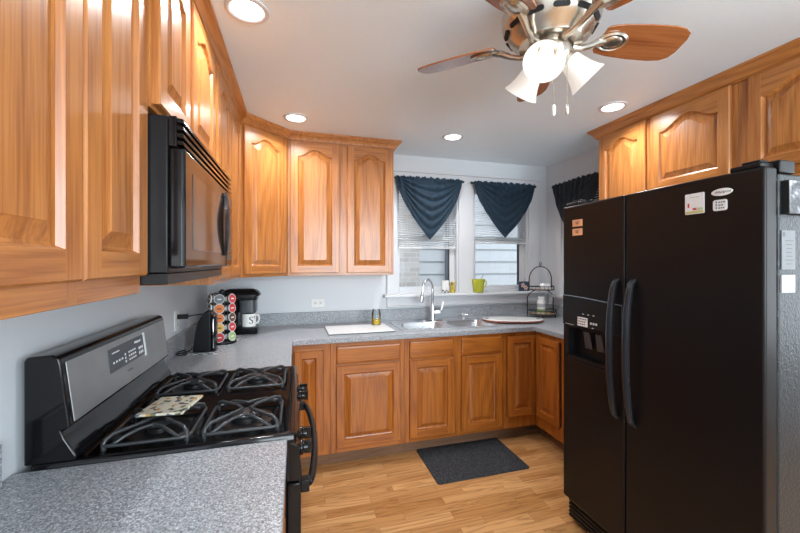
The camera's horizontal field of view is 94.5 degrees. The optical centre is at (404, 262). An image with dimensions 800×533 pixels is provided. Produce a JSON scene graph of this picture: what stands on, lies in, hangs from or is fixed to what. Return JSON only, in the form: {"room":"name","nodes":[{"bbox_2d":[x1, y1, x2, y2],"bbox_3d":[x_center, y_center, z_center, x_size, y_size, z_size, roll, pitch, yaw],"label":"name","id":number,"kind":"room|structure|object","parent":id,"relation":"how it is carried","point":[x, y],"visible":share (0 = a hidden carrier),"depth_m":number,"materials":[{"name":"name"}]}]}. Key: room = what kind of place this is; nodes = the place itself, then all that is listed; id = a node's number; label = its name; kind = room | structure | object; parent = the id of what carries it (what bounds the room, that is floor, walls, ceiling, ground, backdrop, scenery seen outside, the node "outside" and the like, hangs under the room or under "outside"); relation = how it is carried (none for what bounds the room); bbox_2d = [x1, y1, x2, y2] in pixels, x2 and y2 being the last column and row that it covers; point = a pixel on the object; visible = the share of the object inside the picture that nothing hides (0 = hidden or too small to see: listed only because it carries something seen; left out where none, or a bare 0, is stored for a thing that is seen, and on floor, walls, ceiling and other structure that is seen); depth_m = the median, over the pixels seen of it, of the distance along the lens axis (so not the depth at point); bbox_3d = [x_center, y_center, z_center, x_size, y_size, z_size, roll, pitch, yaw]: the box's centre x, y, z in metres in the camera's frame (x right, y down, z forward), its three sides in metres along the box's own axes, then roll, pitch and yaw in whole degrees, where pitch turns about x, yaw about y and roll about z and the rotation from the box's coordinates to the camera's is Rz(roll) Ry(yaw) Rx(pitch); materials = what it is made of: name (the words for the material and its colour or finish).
{"room":"kitchen","nodes":[
{"label":"kitchen","id":0,"kind":"room"},
{"bbox_2d":[0,285,207,481],"bbox_3d":[-0.819,0.231,0.143,0.140,2.412,5.734,0,0,-16],"label":"wall","id":1,"kind":"structure","parent":0,"point":[22,338],"depth_m":1.07,"materials":[{"name":"paint"}]},
{"bbox_2d":[0,444,1,488],"bbox_3d":[-0.818,0.472,0.430,0.020,0.102,0.885,0,0,-16],"label":"backsplash","id":2,"kind":"structure","parent":1,"relation":"attached to","point":[0,444],"depth_m":0.85,"materials":[{"name":"stone"}]},
{"bbox_2d":[0,0,147,319],"bbox_3d":[-0.696,-0.424,0.526,0.309,1.007,0.800,0,0,-16],"label":"upper cabinet","id":3,"kind":"object","parent":1,"relation":"attached to","point":[74,73],"visible":1,"depth_m":0.63,"materials":[{"name":"brown wood"}]},
{"bbox_2d":[174,310,178,330],"bbox_3d":[-1.328,0.340,2.154,0.008,0.115,0.074,0,0,-16],"label":"wall outlet","id":4,"kind":"object","parent":1,"relation":"attached to","point":[176,321],"visible":0.93,"depth_m":2.14,"materials":[{"name":"white plastic"}]},
{"bbox_2d":[148,0,214,158],"bbox_3d":[-0.901,-0.665,1.269,0.331,0.525,0.739,0,0,-16],"label":"upper cabinet","id":5,"kind":"object","parent":1,"relation":"attached to","point":[181,56],"visible":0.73,"depth_m":1.18,"materials":[{"name":"brown wood"}]},
{"bbox_2d":[140,114,231,284],"bbox_3d":[-0.860,-0.163,1.280,0.415,0.444,0.736,0,0,-16],"label":"microwave","id":6,"kind":"object","parent":5,"relation":"attached to","point":[190,199],"visible":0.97,"depth_m":0.98,"materials":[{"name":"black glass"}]},
{"bbox_2d":[140,63,239,285],"bbox_3d":[-1.115,-0.413,2.000,0.331,1.030,0.782,0,0,-16],"label":"upper cabinet","id":7,"kind":"object","parent":1,"relation":"attached to","point":[227,119],"visible":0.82,"depth_m":1.95,"materials":[{"name":"brown wood"}]},
{"bbox_2d":[192,0,401,150],"bbox_3d":[-0.667,-0.941,1.808,0.984,0.066,3.158,0,0,7],"label":"crown molding","id":8,"kind":"structure","parent":1,"relation":"attached to","point":[205,10],"depth_m":2.43,"materials":[{"name":"brown wood"}]},
{"bbox_2d":[208,154,545,365],"bbox_3d":[-0.070,0.231,3.421,3.414,2.412,0.140,0,0,-16],"label":"wall","id":9,"kind":"structure","parent":0,"point":[279,294],"depth_m":3.24,"materials":[{"name":"paint"}]},
{"bbox_2d":[239,124,287,277],"bbox_3d":[-1.176,-0.413,2.707,0.607,1.030,0.607,0,0,-16],"label":"upper cabinet","id":10,"kind":"object","parent":9,"relation":"attached to","point":[263,155],"visible":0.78,"depth_m":2.56,"materials":[{"name":"brown wood"}]},
{"bbox_2d":[311,298,324,306],"bbox_3d":[-0.740,0.347,3.148,0.112,0.074,0.008,0,0,-16],"label":"wall outlet","id":11,"kind":"object","parent":9,"relation":"attached to","point":[314,302],"visible":1,"depth_m":3.15,"materials":[{"name":"white plastic"}]},
{"bbox_2d":[288,141,393,275],"bbox_3d":[-0.527,-0.413,3.034,0.819,1.030,0.343,0,0,-16],"label":"upper cabinet","id":12,"kind":"object","parent":9,"relation":"attached to","point":[341,198],"visible":0.97,"depth_m":2.86,"materials":[{"name":"brown wood"}]},
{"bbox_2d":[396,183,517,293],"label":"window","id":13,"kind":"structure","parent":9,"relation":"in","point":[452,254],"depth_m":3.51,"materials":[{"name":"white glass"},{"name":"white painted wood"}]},
{"bbox_2d":[398,191,455,248],"bbox_3d":[0.212,-0.414,3.437,0.571,0.578,0.041,0,0,-16],"label":"window blind","id":14,"kind":"object","parent":13,"relation":"attached to","point":[407,209],"visible":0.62,"depth_m":3.42,"materials":[{"name":"white plastic"}]},
{"bbox_2d":[387,169,540,293],"bbox_3d":[0.602,-0.274,3.529,1.615,1.122,0.030,0,0,-16],"label":"trim","id":15,"kind":"structure","parent":9,"relation":"attached to","point":[466,196],"depth_m":3.53,"materials":[{"name":"white wood"}]},
{"bbox_2d":[387,293,541,307],"bbox_3d":[0.617,0.359,3.538,1.620,0.092,0.027,0,0,-16],"label":"trim","id":16,"kind":"structure","parent":9,"relation":"attached to","point":[507,298],"depth_m":3.52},
{"bbox_2d":[383,291,547,297],"bbox_3d":[0.617,0.300,3.531,1.685,0.026,0.115,0,0,-16],"label":"trim","id":17,"kind":"structure","parent":9,"relation":"attached to","point":[493,292],"depth_m":3.46,"materials":[{"name":"white wood"}]},
{"bbox_2d":[442,280,448,292],"bbox_3d":[0.377,0.227,3.442,0.068,0.118,0.028,0,0,-16],"label":"sponge holder","id":18,"kind":"object","parent":17,"relation":"on","point":[445,283],"visible":1,"depth_m":3.43,"materials":[{"name":"white ceramic"}]},
{"bbox_2d":[450,281,454,292],"bbox_3d":[0.447,0.229,3.463,0.054,0.114,0.054,0,0,-16],"label":"figurine","id":19,"kind":"object","parent":17,"relation":"on","point":[452,284],"visible":1,"depth_m":3.44,"materials":[{"name":"yellow ceramic"}]},
{"bbox_2d":[472,279,486,292],"bbox_3d":[0.704,0.224,3.526,0.131,0.125,0.126,0,0,26],"label":"mug","id":20,"kind":"object","parent":17,"relation":"on","point":[478,284],"visible":0.98,"depth_m":3.48,"materials":[{"name":"ceramic"}]},
{"bbox_2d":[519,281,529,290],"bbox_3d":[1.187,0.239,3.678,0.112,0.095,0.026,0,0,-16],"label":"block","id":21,"kind":"object","parent":17,"relation":"on","point":[523,285],"visible":0.95,"depth_m":3.67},
{"bbox_2d":[474,187,527,291],"bbox_3d":[0.931,-0.218,3.714,0.610,1.014,0.140,0,0,-16],"label":"window","id":22,"kind":"structure","parent":9,"relation":"in","point":[522,249],"depth_m":3.73,"materials":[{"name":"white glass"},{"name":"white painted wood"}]},
{"bbox_2d":[475,190,525,243],"bbox_3d":[0.949,-0.442,3.652,0.566,0.522,0.041,0,0,-16],"label":"window blind","id":23,"kind":"object","parent":22,"relation":"attached to","point":[483,211],"visible":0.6,"depth_m":3.62,"materials":[{"name":"white plastic"}]},
{"bbox_3d":[0.228,-0.750,3.387,0.676,0.024,0.057,0,0,-16],"label":"curtain rod","id":24,"kind":"object","parent":9,"relation":"attached to","visible":0},
{"bbox_2d":[396,175,461,238],"bbox_3d":[0.233,-0.491,3.341,0.633,0.575,0.056,0,0,-16],"label":"curtain","id":25,"kind":"object","parent":24,"relation":"hanging from","point":[430,201],"visible":1,"depth_m":3.33,"materials":[{"name":"blue fabric"}]},
{"bbox_3d":[0.960,-0.750,3.600,0.721,0.024,0.057,0,0,-16],"label":"curtain rod","id":26,"kind":"object","parent":9,"relation":"attached to","visible":0},
{"bbox_2d":[474,180,534,237],"bbox_3d":[0.974,-0.505,3.555,0.663,0.545,0.060,0,0,-16],"label":"curtain","id":27,"kind":"object","parent":26,"relation":"hanging from","point":[505,203],"visible":1,"depth_m":3.55,"materials":[{"name":"blue fabric"}]},
{"bbox_2d":[301,432,587,532],"bbox_3d":[1.504,1.487,0.821,4.980,0.100,6.014,0,0,-16],"label":"floor","id":28,"kind":"structure","parent":0,"point":[397,492],"depth_m":2.25,"materials":[{"name":"brown wood"}]},
{"bbox_2d":[24,315,317,532],"bbox_3d":[-0.708,0.837,1.391,0.733,1.200,0.762,0,0,-16],"label":"gas range","id":29,"kind":"object","parent":28,"relation":"on","point":[83,397],"visible":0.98,"depth_m":1.13,"materials":[{"name":"black metal"}]},
{"bbox_2d":[31,366,296,471],"bbox_3d":[-0.740,0.526,1.382,0.645,0.029,0.762,0,0,-16],"label":"cooktop","id":30,"kind":"object","parent":29,"relation":"in","point":[151,441],"depth_m":1.18,"materials":[{"name":"black metal"}]},
{"bbox_2d":[135,395,202,416],"bbox_3d":[-0.768,0.471,1.217,0.136,0.008,0.161,0,0,-7],"label":"trivet","id":31,"kind":"object","parent":29,"relation":"on","point":[175,405],"depth_m":1.20,"materials":[{"name":"ceramic"}]},
{"bbox_2d":[283,498,285,532],"bbox_3d":[-0.527,1.000,0.552,0.640,0.875,0.945,0,0,-16],"label":"base cabinet","id":32,"kind":"object","parent":28,"relation":"on","point":[284,518],"visible":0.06,"depth_m":0.97,"materials":[{"name":"brown wood"}]},
{"bbox_2d":[0,439,286,532],"bbox_3d":[-0.527,0.491,0.549,0.647,0.140,0.950,0,0,-16],"label":"countertop","id":33,"kind":"structure","parent":32,"relation":"on","point":[240,488],"depth_m":0.82,"materials":[{"name":"stone"}]},
{"bbox_2d":[293,344,329,466],"bbox_3d":[-0.722,1.000,2.823,0.252,0.875,0.642,0,0,-16],"label":"base cabinet","id":34,"kind":"object","parent":28,"relation":"on","point":[312,362],"visible":0.71,"depth_m":2.53,"materials":[{"name":"brown wood"}]},
{"bbox_2d":[330,339,404,462],"bbox_3d":[-0.343,1.000,2.933,0.536,0.875,0.642,0,0,-16],"label":"base cabinet","id":35,"kind":"object","parent":28,"relation":"on","point":[367,378],"visible":0.93,"depth_m":2.63,"materials":[{"name":"brown wood"}]},
{"bbox_2d":[402,325,502,451],"bbox_3d":[0.309,1.000,3.124,0.820,0.875,0.642,0,0,-16],"label":"base cabinet","id":36,"kind":"object","parent":28,"relation":"on","point":[454,384],"visible":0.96,"depth_m":2.83,"materials":[{"name":"brown wood"}]},
{"bbox_2d":[417,438,528,484],"bbox_3d":[0.479,1.432,2.700,0.688,0.010,0.464,0,0,-16],"label":"floor mat","id":37,"kind":"object","parent":28,"relation":"on","point":[450,463],"visible":1,"depth_m":2.66,"materials":[{"name":"black fabric"}]},
{"bbox_2d":[499,331,563,449],"bbox_3d":[1.240,1.000,2.962,0.874,0.875,1.473,0,0,-16],"label":"base cabinet","id":38,"kind":"object","parent":28,"relation":"on","point":[533,361],"visible":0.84,"depth_m":2.95,"materials":[{"name":"brown wood"}]},
{"bbox_2d":[164,303,563,374],"bbox_3d":[0.157,0.491,2.644,3.138,0.140,1.478,0,0,-16],"label":"countertop","id":39,"kind":"structure","parent":38,"relation":"on","point":[275,338],"depth_m":2.79,"materials":[{"name":"stone"}]},
{"bbox_2d":[175,335,243,354],"bbox_3d":[-1.224,0.521,2.352,0.240,0.003,0.540,0,0,-8],"label":"mat","id":40,"kind":"object","parent":39,"relation":"on","point":[220,347],"visible":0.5,"depth_m":2.17,"materials":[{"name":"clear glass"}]},
{"bbox_2d":[176,309,217,355],"bbox_3d":[-1.204,0.400,2.149,0.208,0.238,0.154,0,0,-29],"label":"can opener","id":41,"kind":"object","parent":40,"relation":"on","point":[206,333],"visible":1,"depth_m":2.13,"materials":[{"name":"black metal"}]},
{"bbox_2d":[210,289,236,344],"bbox_3d":[-1.178,0.347,2.386,0.170,0.344,0.170,0,0,-16],"label":"pod carousel","id":42,"kind":"object","parent":40,"relation":"on","point":[227,341],"visible":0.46,"depth_m":2.34,"materials":[{"name":"metal"}]},
{"bbox_2d":[207,294,214,303],"bbox_3d":[-1.217,0.232,2.347,0.054,0.061,0.061,0,0,-44],"label":"pod","id":43,"kind":"object","parent":42,"relation":"attached to","point":[209,300],"visible":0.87,"depth_m":2.33,"materials":[{"name":"white plastic"}]},
{"bbox_2d":[207,304,214,311],"bbox_3d":[-1.217,0.292,2.347,0.054,0.061,0.061,0,0,-44],"label":"pod","id":44,"kind":"object","parent":42,"relation":"attached to","point":[209,305],"visible":0.6,"depth_m":2.33,"materials":[{"name":"white plastic"}]},
{"bbox_2d":[214,304,224,313],"bbox_3d":[-1.165,0.292,2.332,0.061,0.061,0.054,0,0,-16],"label":"pod","id":45,"kind":"object","parent":42,"relation":"attached to","point":[219,308],"visible":1,"depth_m":2.31,"materials":[{"name":"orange plastic"}]},
{"bbox_2d":[214,294,224,303],"bbox_3d":[-1.165,0.232,2.332,0.061,0.061,0.054,0,0,-16],"label":"pod","id":46,"kind":"object","parent":42,"relation":"attached to","point":[219,299],"visible":1,"depth_m":2.31,"materials":[{"name":"white plastic"}]},
{"bbox_2d":[217,314,224,322],"bbox_3d":[-1.165,0.352,2.332,0.061,0.061,0.054,0,0,-16],"label":"pod","id":47,"kind":"object","parent":42,"relation":"attached to","point":[221,318],"visible":0.63,"depth_m":2.31,"materials":[{"name":"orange plastic"}]},
{"bbox_2d":[218,323,224,332],"bbox_3d":[-1.165,0.412,2.332,0.061,0.061,0.054,0,0,-16],"label":"pod","id":48,"kind":"object","parent":42,"relation":"attached to","point":[221,327],"visible":0.71,"depth_m":2.31,"materials":[{"name":"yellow plastic"}]},
{"bbox_2d":[218,333,224,342],"bbox_3d":[-1.165,0.472,2.332,0.061,0.061,0.054,0,0,-16],"label":"pod","id":49,"kind":"object","parent":42,"relation":"attached to","point":[221,337],"visible":0.61,"depth_m":2.31,"materials":[{"name":"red plastic"}]},
{"bbox_2d":[225,322,235,330],"bbox_3d":[-1.125,0.412,2.371,0.054,0.061,0.061,0,0,16],"label":"pod","id":50,"kind":"object","parent":42,"relation":"attached to","point":[231,326],"visible":0.94,"depth_m":2.36,"materials":[{"name":"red plastic"}]},
{"bbox_2d":[229,322,235,330],"bbox_3d":[-1.102,0.412,2.364,0.030,0.055,0.047,0,0,-16],"label":"print","id":51,"kind":"object","parent":50,"relation":"attached to","point":[232,325],"depth_m":2.36},
{"bbox_2d":[225,313,235,321],"bbox_3d":[-1.125,0.352,2.371,0.054,0.061,0.061,0,0,16],"label":"pod","id":52,"kind":"object","parent":42,"relation":"attached to","point":[231,317],"visible":0.94,"depth_m":2.36,"materials":[{"name":"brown plastic"}]},
{"bbox_2d":[229,313,235,320],"bbox_3d":[-1.102,0.352,2.364,0.030,0.055,0.047,0,0,-16],"label":"print","id":53,"kind":"object","parent":52,"relation":"attached to","point":[232,316],"depth_m":2.36},
{"bbox_2d":[225,303,235,312],"bbox_3d":[-1.125,0.292,2.371,0.054,0.061,0.061,0,0,16],"label":"pod","id":54,"kind":"object","parent":42,"relation":"attached to","point":[231,307],"visible":0.96,"depth_m":2.36,"materials":[{"name":"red plastic"}]},
{"bbox_2d":[229,304,235,311],"bbox_3d":[-1.102,0.292,2.364,0.030,0.055,0.047,0,0,-16],"label":"print","id":55,"kind":"object","parent":54,"relation":"attached to","point":[232,307],"depth_m":2.36},
{"bbox_2d":[225,331,235,340],"bbox_3d":[-1.125,0.472,2.371,0.054,0.061,0.061,0,0,16],"label":"pod","id":56,"kind":"object","parent":42,"relation":"attached to","point":[231,336],"visible":0.94,"depth_m":2.36,"materials":[{"name":"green plastic"}]},
{"bbox_2d":[229,332,235,339],"bbox_3d":[-1.102,0.472,2.364,0.030,0.055,0.047,0,0,-16],"label":"print","id":57,"kind":"object","parent":56,"relation":"attached to","point":[232,335],"depth_m":2.36},
{"bbox_2d":[225,294,235,302],"bbox_3d":[-1.125,0.232,2.371,0.054,0.061,0.061,0,0,16],"label":"pod","id":58,"kind":"object","parent":42,"relation":"attached to","point":[231,298],"visible":0.94,"depth_m":2.36,"materials":[{"name":"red plastic"}]},
{"bbox_2d":[229,294,235,302],"bbox_3d":[-1.102,0.232,2.364,0.030,0.055,0.047,0,0,-16],"label":"print","id":59,"kind":"object","parent":58,"relation":"attached to","point":[232,298],"depth_m":2.36},
{"bbox_2d":[225,288,260,334],"bbox_3d":[-1.212,0.360,2.733,0.270,0.326,0.181,0,0,-16],"label":"coffee maker","id":60,"kind":"object","parent":39,"relation":"on","point":[246,298],"visible":0.72,"depth_m":2.67,"materials":[{"name":"black plastic"}]},
{"bbox_2d":[242,313,259,326],"bbox_3d":[-1.145,0.425,2.728,0.097,0.095,0.109,0,0,21],"label":"mug","id":61,"kind":"object","parent":60,"relation":"on","point":[248,320],"visible":0.98,"depth_m":2.68,"materials":[{"name":"white ceramic"}]},
{"bbox_2d":[324,323,394,334],"bbox_3d":[-0.359,0.518,2.873,0.498,0.009,0.364,0,0,-16],"label":"cutting board","id":62,"kind":"object","parent":39,"relation":"on","point":[360,328],"visible":1,"depth_m":2.82,"materials":[{"name":"white plastic"}]},
{"bbox_2d":[372,309,380,324],"bbox_3d":[-0.235,0.449,3.031,0.074,0.128,0.074,0,0,-16],"label":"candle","id":63,"kind":"object","parent":62,"relation":"on","point":[374,321],"visible":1,"depth_m":3.02,"materials":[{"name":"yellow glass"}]},
{"bbox_2d":[419,278,443,320],"bbox_3d":[0.235,0.329,3.260,0.254,0.376,0.098,0,0,-16],"label":"tap","id":64,"kind":"object","parent":39,"relation":"on","point":[433,311],"visible":1,"depth_m":3.27,"materials":[{"name":"silver metal"}]},
{"bbox_2d":[390,318,502,330],"bbox_3d":[0.337,0.607,3.125,0.854,0.181,0.446,0,0,-16],"label":"sink","id":65,"kind":"object","parent":39,"relation":"in","point":[416,325],"visible":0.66,"depth_m":3.19,"materials":[{"name":"silver metal"}]},
{"bbox_2d":[482,316,543,322],"bbox_3d":[0.944,0.505,3.239,0.527,0.023,0.285,0,0,7],"label":"oval platter","id":66,"kind":"object","parent":39,"relation":"on","point":[499,319],"visible":1,"depth_m":3.19,"materials":[{"name":"white ceramic"}]},
{"bbox_2d":[527,262,556,317],"bbox_3d":[1.343,0.261,3.534,0.304,0.522,0.158,0,0,-16],"label":"wire rack","id":67,"kind":"object","parent":39,"relation":"on","point":[547,313],"visible":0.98,"depth_m":3.53,"materials":[{"name":"black metal"}]},
{"bbox_2d":[537,296,544,313],"bbox_3d":[1.296,0.407,3.514,0.076,0.159,0.076,0,0,-16],"label":"bottle","id":68,"kind":"object","parent":67,"relation":"on","point":[541,302],"visible":0.98,"depth_m":3.49,"materials":[{"name":"white plastic"}]},
{"bbox_2d":[529,312,555,314],"bbox_3d":[1.342,0.490,3.535,0.284,0.006,0.145,0,0,-16],"label":"shelf","id":69,"kind":"object","parent":67,"relation":"attached to","point":[533,313],"depth_m":3.51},
{"bbox_2d":[538,283,550,288],"bbox_3d":[1.341,0.230,3.538,0.124,0.054,0.064,0,0,-16],"label":"butter dish","id":70,"kind":"object","parent":67,"relation":"on","point":[541,284],"visible":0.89,"depth_m":3.52,"materials":[{"name":"white ceramic"}]},
{"bbox_2d":[563,160,799,532],"bbox_3d":[1.384,0.551,1.721,0.887,1.772,0.925,0,0,-16],"label":"refrigerator","id":71,"kind":"object","parent":28,"relation":"on","point":[682,339],"visible":1,"depth_m":1.41,"materials":[{"name":"black metal"}]},
{"bbox_2d":[572,228,581,235],"bbox_3d":[0.908,-0.159,1.946,0.004,0.036,0.069,0,0,-16],"label":"magnet","id":72,"kind":"object","parent":71,"relation":"attached to","point":[578,231],"visible":1,"depth_m":1.94},
{"bbox_2d":[572,219,581,226],"bbox_3d":[0.908,-0.206,1.946,0.004,0.036,0.069,0,0,-16],"label":"magnet","id":73,"kind":"object","parent":71,"relation":"attached to","point":[575,223],"visible":1,"depth_m":1.95},
{"bbox_2d":[685,192,704,214],"bbox_3d":[1.075,-0.217,1.372,0.004,0.076,0.068,0,0,-16],"label":"magnet","id":74,"kind":"object","parent":71,"relation":"attached to","point":[694,203],"visible":1,"depth_m":1.37,"materials":[{"name":"white paper"}]},
{"bbox_2d":[685,210,703,213],"bbox_3d":[1.074,-0.185,1.372,0.001,0.009,0.065,0,0,-16],"label":"print","id":75,"kind":"object","parent":74,"relation":"attached to","point":[686,211],"depth_m":1.37,"materials":[{"name":"paper"}]},
{"bbox_2d":[713,199,726,210],"bbox_3d":[1.099,-0.199,1.290,0.004,0.038,0.044,0,0,-16],"label":"magnet","id":76,"kind":"object","parent":71,"relation":"attached to","point":[718,205],"visible":1,"depth_m":1.29,"materials":[{"name":"white plastic"}]},
{"bbox_2d":[780,275,794,292],"bbox_3d":[1.241,0.070,1.199,0.065,0.058,0.005,0,0,-16],"label":"note card","id":77,"kind":"object","parent":71,"relation":"attached to","point":[787,282],"visible":1,"depth_m":1.20,"materials":[{"name":"white paper"}]},
{"bbox_2d":[780,230,794,269],"bbox_3d":[1.243,-0.040,1.199,0.065,0.127,0.005,0,0,-16],"label":"note card","id":78,"kind":"object","parent":71,"relation":"attached to","point":[787,237],"visible":1,"depth_m":1.20,"materials":[{"name":"grey paper"}]},
{"bbox_2d":[783,232,792,256],"bbox_3d":[1.241,-0.045,1.197,0.052,0.104,0.001,0,0,-16],"label":"print","id":79,"kind":"object","parent":78,"relation":"attached to","point":[787,236],"depth_m":1.20,"materials":[{"name":"grey paper"}]},
{"bbox_2d":[782,180,799,214],"bbox_3d":[1.278,-0.209,1.202,0.120,0.108,0.019,0,0,-16],"label":"photo magnet","id":80,"kind":"object","parent":71,"relation":"attached to","point":[790,189],"visible":1,"depth_m":1.19},
{"bbox_2d":[789,180,799,213],"bbox_3d":[1.281,-0.209,1.194,0.117,0.105,0.001,0,0,-16],"label":"photograph","id":81,"kind":"object","parent":80,"relation":"attached to","point":[794,185],"depth_m":1.18},
{"bbox_2d":[211,0,799,166],"bbox_3d":[1.504,-1.025,0.821,4.980,0.100,6.014,0,0,-16],"label":"ceiling","id":82,"kind":"structure","parent":0,"point":[350,67],"depth_m":1.86,"materials":[{"name":"paint"}]},
{"bbox_2d":[223,0,268,23],"bbox_3d":[-0.609,-0.969,1.427,0.164,0.010,0.164,0,0,-16],"label":"recessed light","id":83,"kind":"object","parent":82,"relation":"in","point":[246,11],"visible":1,"depth_m":1.42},
{"bbox_2d":[283,113,307,122],"bbox_3d":[-0.735,-0.969,2.494,0.164,0.010,0.164,0,0,-16],"label":"recessed light","id":84,"kind":"object","parent":82,"relation":"in","point":[292,117],"visible":1,"depth_m":2.48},
{"bbox_2d":[442,133,463,140],"bbox_3d":[0.374,-0.969,2.874,0.164,0.010,0.164,0,0,-16],"label":"recessed light","id":85,"kind":"object","parent":82,"relation":"in","point":[451,136],"visible":1,"depth_m":2.86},
{"bbox_2d":[418,0,690,115],"bbox_3d":[0.539,-0.734,1.296,0.982,0.480,0.980,0,0,-16],"label":"ceiling fan","id":86,"kind":"object","parent":82,"relation":"hanging from","point":[549,36],"visible":1,"depth_m":1.27,"materials":[{"name":"silver metal"}]},
{"bbox_2d":[598,101,627,112],"bbox_3d":[1.304,-0.969,2.318,0.164,0.010,0.164,0,0,-16],"label":"recessed light","id":87,"kind":"object","parent":82,"relation":"in","point":[617,105],"visible":1,"depth_m":2.30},
{"bbox_2d":[546,147,598,305],"bbox_3d":[1.873,0.231,2.606,0.140,2.412,2.514,0,0,-16],"label":"wall","id":88,"kind":"structure","parent":0,"point":[589,159],"depth_m":3.69,"materials":[{"name":"paint"}]},
{"bbox_2d":[550,294,562,298],"bbox_3d":[1.579,0.330,3.326,0.100,0.026,0.700,0,0,-16],"label":"trim","id":89,"kind":"structure","parent":88,"relation":"attached to","point":[551,295],"depth_m":3.56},
{"bbox_2d":[555,165,598,294],"bbox_3d":[1.580,-0.251,3.326,0.018,1.135,0.676,0,0,-16],"label":"trim","id":90,"kind":"structure","parent":88,"relation":"attached to","point":[558,221],"depth_m":3.58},
{"bbox_2d":[562,187,598,291],"bbox_3d":[1.656,-0.218,3.348,0.140,1.014,0.500,0,0,-16],"label":"window","id":91,"kind":"structure","parent":88,"relation":"in","point":[598,187],"depth_m":3.55,"materials":[{"name":"grey plastic"}]},
{"bbox_2d":[599,119,649,199],"bbox_3d":[1.633,-0.413,2.582,0.331,1.030,0.410,0,0,-16],"label":"upper cabinet","id":92,"kind":"object","parent":88,"relation":"attached to","point":[624,154],"visible":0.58,"depth_m":2.49,"materials":[{"name":"brown wood"}]},
{"bbox_2d":[587,37,799,139],"bbox_3d":[1.758,-0.941,2.090,0.368,0.066,1.538,0,0,-16],"label":"crown molding","id":93,"kind":"structure","parent":88,"relation":"attached to","point":[788,51],"depth_m":1.97,"materials":[{"name":"brown wood"}]},
{"bbox_2d":[650,83,738,189],"bbox_3d":[1.760,-0.645,2.149,0.331,0.565,0.490,0,0,-16],"label":"upper cabinet","id":94,"kind":"object","parent":88,"relation":"attached to","point":[697,139],"visible":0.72,"depth_m":2.05,"materials":[{"name":"brown wood"}]},
{"bbox_2d":[739,57,799,175],"bbox_3d":[1.910,-0.645,1.635,0.331,0.565,0.580,0,0,-16],"label":"upper cabinet","id":95,"kind":"object","parent":88,"relation":"attached to","point":[769,100],"visible":0.76,"depth_m":1.73,"materials":[{"name":"brown wood"}]},
{"bbox_3d":[1.546,-0.728,3.308,0.058,0.024,0.648,0,0,-16],"label":"curtain rod","id":96,"kind":"object","parent":88,"relation":"attached to","visible":0},
{"bbox_2d":[552,172,598,222],"bbox_3d":[1.509,-0.471,3.299,0.041,0.570,0.589,0,0,-16],"label":"curtain","id":97,"kind":"object","parent":96,"relation":"hanging from","point":[585,187],"visible":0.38,"depth_m":3.27,"materials":[{"name":"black fabric"}]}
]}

